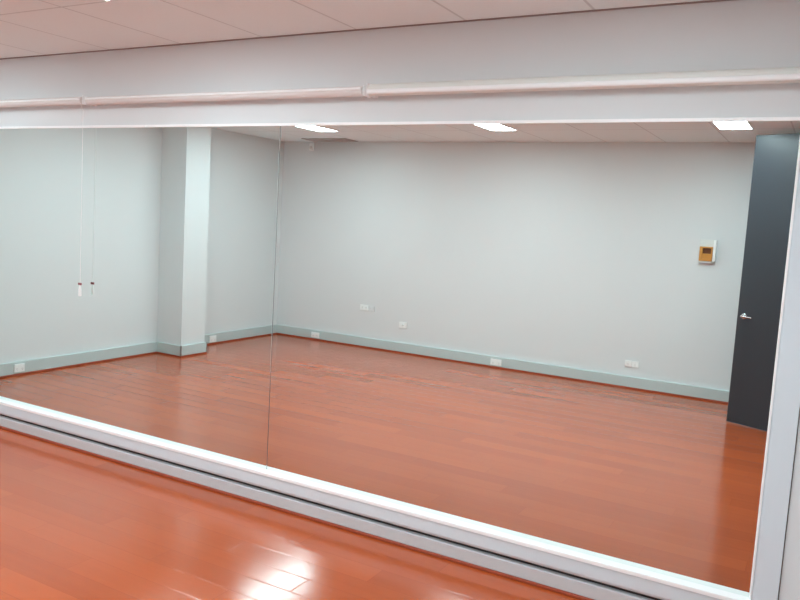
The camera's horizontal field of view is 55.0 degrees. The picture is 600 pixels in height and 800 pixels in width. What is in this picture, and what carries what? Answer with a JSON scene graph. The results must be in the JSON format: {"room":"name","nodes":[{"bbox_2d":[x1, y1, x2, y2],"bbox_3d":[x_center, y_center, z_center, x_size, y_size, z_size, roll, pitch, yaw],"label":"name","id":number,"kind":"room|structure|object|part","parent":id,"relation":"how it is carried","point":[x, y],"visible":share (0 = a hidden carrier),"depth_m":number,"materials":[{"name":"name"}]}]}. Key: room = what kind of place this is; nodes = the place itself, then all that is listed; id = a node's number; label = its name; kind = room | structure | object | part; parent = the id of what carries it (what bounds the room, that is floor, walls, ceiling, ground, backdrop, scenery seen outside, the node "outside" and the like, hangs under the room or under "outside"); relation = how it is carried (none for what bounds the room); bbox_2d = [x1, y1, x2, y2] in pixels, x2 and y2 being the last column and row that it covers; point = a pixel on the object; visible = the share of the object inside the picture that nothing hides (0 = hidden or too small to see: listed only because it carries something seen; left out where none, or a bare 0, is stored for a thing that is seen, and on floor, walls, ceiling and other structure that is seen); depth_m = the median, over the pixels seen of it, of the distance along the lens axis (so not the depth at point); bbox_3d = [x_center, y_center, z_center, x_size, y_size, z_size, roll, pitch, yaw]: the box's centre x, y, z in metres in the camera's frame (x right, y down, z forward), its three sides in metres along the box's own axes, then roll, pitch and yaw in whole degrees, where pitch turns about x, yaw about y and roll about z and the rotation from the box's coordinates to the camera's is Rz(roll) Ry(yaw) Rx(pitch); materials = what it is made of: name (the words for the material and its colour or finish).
{"room":"empty office","nodes":[
{"label":"empty office","id":0,"kind":"room"},
{"bbox_2d":[0,428,579,599],"bbox_3d":[-1.873,1.390,2.202,8.305,0.100,5.220,7,7,29],"label":"floor","id":1,"kind":"structure","parent":0,"point":[75,525],"depth_m":3.79,"materials":[{"name":"red wood"}]},
{"bbox_2d":[0,0,705,57],"bbox_3d":[-1.716,-1.310,1.917,8.305,0.100,5.220,7,7,29],"label":"ceiling","id":2,"kind":"structure","parent":0,"point":[27,27],"depth_m":3.82,"materials":[{"name":"tile"}]},
{"bbox_2d":[0,0,799,599],"bbox_3d":[-0.543,-0.120,4.275,8.305,2.619,0.120,7,7,29],"label":"wall","id":3,"kind":"structure","parent":0,"point":[734,34],"depth_m":3.67,"materials":[{"name":"white paint"}]},
{"bbox_2d":[0,96,89,295],"bbox_3d":[-2.930,-0.764,5.456,2.074,1.281,0.092,7,7,29],"label":"roller blind","id":4,"kind":"object","parent":3,"relation":"attached to","point":[62,101],"visible":0.82,"depth_m":5.02,"materials":[{"name":"white fabric"}]},
{"bbox_3d":[-2.056,-0.690,4.942,0.009,1.173,0.035,4,6,7],"label":"pull cord","id":5,"kind":"part","parent":4,"relation":"part of","materials":[{"name":"white fabric"}]},
{"bbox_2d":[85,85,370,105],"bbox_3d":[-1.072,-1.157,4.378,2.084,0.052,0.091,7,7,29],"label":"roller blind","id":6,"kind":"object","parent":3,"relation":"attached to","point":[358,91],"visible":0.84,"depth_m":4.25,"materials":[{"name":"white fabric"}]},
{"bbox_2d":[0,415,653,599],"bbox_3d":[-1.353,1.057,4.725,6.397,0.065,0.042,7,7,29],"label":"baseboard","id":7,"kind":"structure","parent":3,"relation":"attached to","point":[588,589],"depth_m":4.10,"materials":[{"name":"white paint"}]},
{"bbox_2d":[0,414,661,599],"bbox_3d":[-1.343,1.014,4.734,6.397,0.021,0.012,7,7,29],"label":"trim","id":8,"kind":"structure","parent":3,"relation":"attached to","point":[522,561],"depth_m":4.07,"materials":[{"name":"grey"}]},
{"bbox_2d":[0,0,731,59],"bbox_3d":[-1.071,-1.480,4.401,6.750,0.006,0.008,7,7,29],"label":"trim","id":9,"kind":"structure","parent":3,"relation":"attached to","point":[706,1],"depth_m":3.77,"materials":[{"name":"grey"}]},
{"bbox_2d":[0,117,799,599],"bbox_3d":[-1.163,0.002,4.533,6.113,2.051,0.055,7,7,29],"label":"wall mirror","id":10,"kind":"object","parent":3,"relation":"attached to","point":[553,344],"visible":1,"depth_m":3.80,"materials":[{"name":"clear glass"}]},
{"bbox_3d":[-2.253,-0.171,5.166,3.550,1.939,0.004,7,7,29],"label":"mirror panel","id":11,"kind":"part","parent":10,"relation":"part of","materials":[{"name":"clear glass"}]},
{"bbox_3d":[-1.093,-1.010,4.446,6.113,0.015,0.012,7,7,29],"label":"rail","id":12,"kind":"part","parent":10,"relation":"part of","materials":[{"name":"white paint"}]},
{"bbox_3d":[0.397,0.139,3.691,2.540,1.939,0.004,7,7,29],"label":"mirror panel","id":13,"kind":"part","parent":10,"relation":"part of","materials":[{"name":"clear glass"}]},
{"bbox_3d":[1.501,0.269,3.067,0.009,1.939,0.022,7,7,29],"label":"rail","id":14,"kind":"part","parent":10,"relation":"part of","materials":[{"name":"white paint"}]},
{"bbox_2d":[366,67,799,97],"bbox_3d":[0.755,-0.948,3.357,2.090,0.062,0.097,7,7,29],"label":"roller blind","id":15,"kind":"object","parent":3,"relation":"attached to","point":[782,74],"visible":1,"depth_m":3.27,"materials":[{"name":"white fabric"}]},
{"bbox_2d":[751,165,799,599],"bbox_3d":[1.542,0.360,3.053,0.095,2.162,0.018,7,7,29],"label":"trim","id":16,"kind":"structure","parent":3,"relation":"attached to","point":[786,401],"depth_m":3.06,"materials":[{"name":"white paint"}]},
{"bbox_2d":[778,410,799,599],"bbox_3d":[1.589,0.364,3.035,0.003,2.162,0.003,7,7,29],"label":"trim","id":17,"kind":"structure","parent":3,"relation":"attached to","point":[799,410],"depth_m":3.08,"materials":[{"name":"grey"}]}
]}

